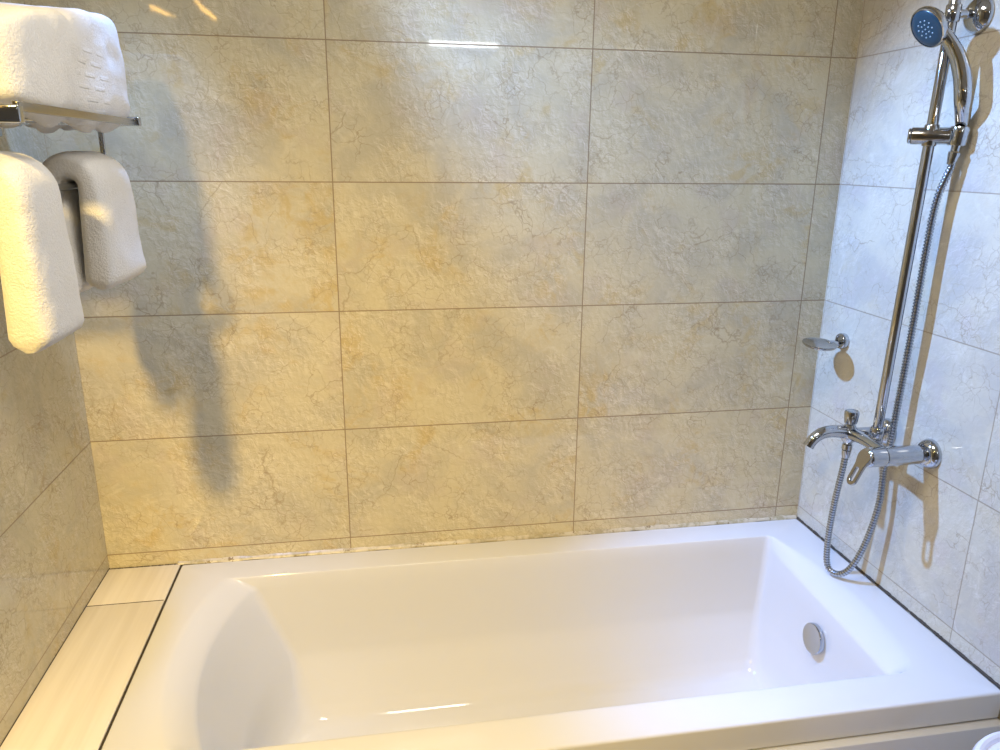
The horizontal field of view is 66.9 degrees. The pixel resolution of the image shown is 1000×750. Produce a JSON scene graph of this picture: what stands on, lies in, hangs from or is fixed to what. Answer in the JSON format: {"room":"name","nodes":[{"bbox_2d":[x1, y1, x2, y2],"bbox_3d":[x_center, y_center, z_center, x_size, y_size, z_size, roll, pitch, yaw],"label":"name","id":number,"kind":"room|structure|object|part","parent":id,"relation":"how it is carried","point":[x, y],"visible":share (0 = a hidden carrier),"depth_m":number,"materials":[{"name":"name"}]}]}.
{"room":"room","nodes":[
{"label":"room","id":0,"kind":"room"},
{"bbox_2d":[0,0,108,744],"bbox_3d":[-1.306,0.268,0.122,1.230,2.420,3.100,-2,16,-10],"label":"wall","id":1,"kind":"structure","parent":0,"point":[54,558],"depth_m":1.51,"materials":[{"name":"tile"}]},
{"bbox_2d":[0,568,109,746],"bbox_3d":[-0.905,0.587,1.516,0.002,0.001,0.775,-2,16,-10],"label":"trim","id":2,"kind":"structure","parent":1,"relation":"attached to","point":[109,568],"depth_m":1.52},
{"bbox_2d":[0,100,141,191],"bbox_3d":[-0.750,-0.353,1.150,0.256,0.146,0.564,-2,16,-10],"label":"towel rack","id":3,"kind":"object","parent":1,"relation":"attached to","point":[14,112],"visible":0.52,"depth_m":1.08,"materials":[{"name":"silver metal"}]},
{"bbox_3d":[-0.705,-0.311,0.896,0.256,0.021,0.016,-2,16,-10],"label":"bracket arm","id":4,"kind":"part","parent":3,"relation":"part of","materials":[{"name":"silver metal"}]},
{"bbox_2d":[0,151,83,352],"bbox_3d":[-0.661,-0.171,1.030,0.119,0.258,0.151,-2,16,-10],"label":"hand towel","id":5,"kind":"object","parent":3,"relation":"hanging from","point":[43,306],"visible":1,"depth_m":0.99,"materials":[{"name":"white fabric"}]},
{"bbox_2d":[0,2,129,133],"bbox_3d":[-0.753,-0.475,1.148,0.241,0.206,0.535,-2,16,-10],"label":"bath towel","id":6,"kind":"object","parent":3,"relation":"on","point":[70,58],"visible":0.89,"depth_m":1.09,"materials":[{"name":"white fabric"}]},
{"bbox_3d":[-0.694,-0.291,1.177,0.012,0.012,0.542,-2,16,-10],"label":"hanging rail","id":7,"kind":"part","parent":3,"relation":"part of","materials":[{"name":"silver metal"}]},
{"bbox_3d":[-0.629,-0.397,1.159,0.008,0.012,0.520,-2,16,-10],"label":"rail","id":8,"kind":"part","parent":3,"relation":"part of","materials":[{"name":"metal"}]},
{"bbox_2d":[42,151,145,293],"bbox_3d":[-0.719,-0.271,1.334,0.132,0.240,0.193,-2,16,-10],"label":"hand towel","id":9,"kind":"object","parent":3,"relation":"hanging from","point":[100,216],"visible":0.8,"depth_m":1.27,"materials":[{"name":"white fabric"}]},
{"bbox_3d":[-0.738,-0.411,1.410,0.009,0.106,0.008,-2,16,-10],"label":"hanger post","id":10,"kind":"part","parent":3,"relation":"part of","materials":[{"name":"silver metal"}]},
{"bbox_3d":[-0.794,-0.466,1.384,0.256,0.016,0.016,-2,16,-10],"label":"bracket arm","id":11,"kind":"part","parent":3,"relation":"part of","materials":[{"name":"silver metal"}]},
{"bbox_2d":[0,600,163,749],"bbox_3d":[-0.808,0.613,1.452,0.169,0.012,0.606,-2,16,-10],"label":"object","id":12,"kind":"structure","parent":1,"relation":"attached to","point":[73,706],"depth_m":1.48,"materials":[{"name":"beige tile"}]},
{"bbox_2d":[87,600,161,606],"bbox_3d":[-0.861,0.530,1.740,0.166,0.012,0.003,-2,16,-10],"label":"trim","id":13,"kind":"structure","parent":1,"relation":"attached to","point":[154,600],"depth_m":1.74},
{"bbox_2d":[87,564,180,605],"bbox_3d":[-0.874,0.507,1.819,0.169,0.012,0.164,-2,16,-10],"label":"trim","id":14,"kind":"structure","parent":1,"relation":"attached to","point":[125,585],"depth_m":1.81,"materials":[{"name":"beige tile"}]},
{"bbox_2d":[24,0,863,568],"bbox_3d":[-0.060,-0.233,1.904,2.098,2.420,0.120,-2,16,-10],"label":"wall","id":15,"kind":"structure","parent":0,"point":[416,271],"depth_m":1.83,"materials":[{"name":"tile"}]},
{"bbox_2d":[99,565,181,749],"bbox_3d":[-0.739,0.587,1.554,0.004,0.010,0.754,-2,16,-10],"label":"trim","id":16,"kind":"structure","parent":15,"relation":"attached to","point":[149,637],"depth_m":1.53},
{"bbox_2d":[109,563,175,569],"bbox_3d":[-0.888,0.479,1.892,0.166,0.004,0.003,-2,16,-10],"label":"trim","id":17,"kind":"structure","parent":15,"relation":"attached to","point":[175,563],"depth_m":1.89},
{"bbox_2d":[178,515,796,564],"bbox_3d":[0.023,0.441,2.045,1.692,0.011,0.012,-2,16,-10],"label":"trim","id":18,"kind":"structure","parent":15,"relation":"attached to","point":[779,517],"depth_m":2.03,"materials":[{"name":"plastic"}]},
{"bbox_2d":[796,0,999,719],"bbox_3d":[1.190,0.171,0.545,0.120,2.420,3.100,-2,16,-10],"label":"wall","id":19,"kind":"structure","parent":0,"point":[934,545],"depth_m":1.67,"materials":[{"name":"tile"}]},
{"bbox_2d":[802,333,848,350],"bbox_3d":[0.826,-0.082,1.918,0.119,0.041,0.086,-2,16,-10],"label":"soap dish","id":20,"kind":"object","parent":19,"relation":"attached to","point":[841,341],"visible":1,"depth_m":1.92,"materials":[{"name":"silver metal"}]},
{"bbox_2d":[802,337,837,350],"bbox_3d":[0.809,-0.078,1.916,0.084,0.016,0.086,-2,16,-10],"label":"tray","id":21,"kind":"object","parent":20,"relation":"on","point":[821,344],"depth_m":1.92,"materials":[{"name":"glass"}]},
{"bbox_3d":[0.857,-0.083,1.935,0.044,0.009,0.016,-2,16,-10],"label":"arm","id":22,"kind":"part","parent":20,"relation":"part of","materials":[{"name":"silver metal"}]},
{"bbox_2d":[803,409,941,485],"bbox_3d":[0.824,0.159,1.704,0.213,0.118,0.207,-2,16,-10],"label":"mixer","id":23,"kind":"object","parent":19,"relation":"attached to","point":[928,453],"visible":0.98,"depth_m":1.64,"materials":[{"name":"silver metal"}]},
{"bbox_3d":[0.765,0.142,1.764,0.112,0.052,0.033,-2,16,-10],"label":"spout","id":24,"kind":"part","parent":23,"relation":"part of","materials":[{"name":"silver metal"}]},
{"bbox_2d":[841,443,852,450],"bbox_3d":[0.817,0.167,1.781,0.024,0.019,0.024,-2,16,-10],"label":"outlet","id":25,"kind":"object","parent":23,"relation":"attached to","point":[845,446],"depth_m":1.77,"materials":[{"name":"silver metal"}]},
{"bbox_3d":[0.818,0.100,1.762,0.033,0.036,0.033,-2,16,-10],"label":"diverter knob","id":26,"kind":"part","parent":23,"relation":"part of","materials":[{"name":"silver metal"}]},
{"bbox_3d":[0.775,0.198,1.631,0.007,0.088,0.039,22,11,-15],"label":"lever handle","id":27,"kind":"part","parent":23,"relation":"part of","materials":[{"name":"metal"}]},
{"bbox_2d":[797,517,999,688],"bbox_3d":[0.921,0.513,1.835,0.005,0.006,0.744,-2,16,-10],"label":"trim","id":28,"kind":"structure","parent":19,"relation":"attached to","point":[962,655],"depth_m":1.73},
{"bbox_2d":[869,0,994,443],"bbox_3d":[0.882,-0.317,1.576,0.106,0.993,0.081,-2,16,-10],"label":"slide rail","id":29,"kind":"object","parent":19,"relation":"attached to","point":[978,14],"visible":0.94,"depth_m":1.53,"materials":[{"name":"silver metal"}]},
{"bbox_3d":[0.836,-0.489,1.547,0.005,0.031,0.031,8,18,23],"label":"clamp knob","id":30,"kind":"part","parent":29,"relation":"part of","materials":[{"name":"silver metal"}]},
{"bbox_3d":[0.867,-0.326,1.580,0.022,0.978,0.042,-14,22,-41],"label":"rail","id":31,"kind":"part","parent":29,"relation":"part of","materials":[{"name":"silver metal"}]},
{"bbox_2d":[910,6,972,151],"bbox_3d":[0.861,-0.575,1.478,0.134,0.266,0.075,6,17,18],"label":"shower","id":32,"kind":"object","parent":29,"relation":"attached to","point":[929,25],"visible":0.98,"depth_m":1.46,"materials":[{"name":"silver metal"}]},
{"bbox_2d":[823,152,960,576],"bbox_3d":[0.865,0.021,1.708,0.155,1.007,0.040,14,21,40],"label":"shower hose","id":33,"kind":"object","parent":32,"relation":"hanging from","point":[952,157],"visible":0.97,"depth_m":1.70,"materials":[{"name":"metal"}]},
{"bbox_3d":[0.888,-0.555,1.477,0.087,0.229,0.054,1,16,2],"label":"handle","id":34,"kind":"part","parent":32,"relation":"part of","materials":[{"name":"silver metal"}]},
{"bbox_3d":[-0.344,1.441,0.637,3.208,0.100,3.340,-2,16,-10],"label":"floor","id":35,"kind":"structure","parent":0,"visible":0},
{"bbox_2d":[101,519,999,749],"bbox_3d":[0.091,0.799,1.754,1.682,0.518,0.767,-2,16,-10],"label":"bathtub","id":36,"kind":"object","parent":35,"relation":"on","point":[736,636],"visible":0.99,"depth_m":1.91,"materials":[{"name":"ceramic"}]},
{"bbox_3d":[0.768,0.640,1.842,0.030,0.074,0.074,-2,16,-10],"label":"overflow knob","id":37,"kind":"part","parent":36,"relation":"part of","materials":[{"name":"silver metal"}]},
{"bbox_3d":[0.154,0.930,1.413,1.682,0.457,0.029,-2,16,-10],"label":"panel","id":38,"kind":"part","parent":36,"relation":"part of","materials":[{"name":"plastic"}]},
{"bbox_2d":[972,731,999,749],"bbox_3d":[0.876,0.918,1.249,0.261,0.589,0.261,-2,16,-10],"label":"toilet","id":39,"kind":"object","parent":35,"relation":"on","point":[991,741],"visible":1,"depth_m":1.26,"materials":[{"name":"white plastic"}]}
]}

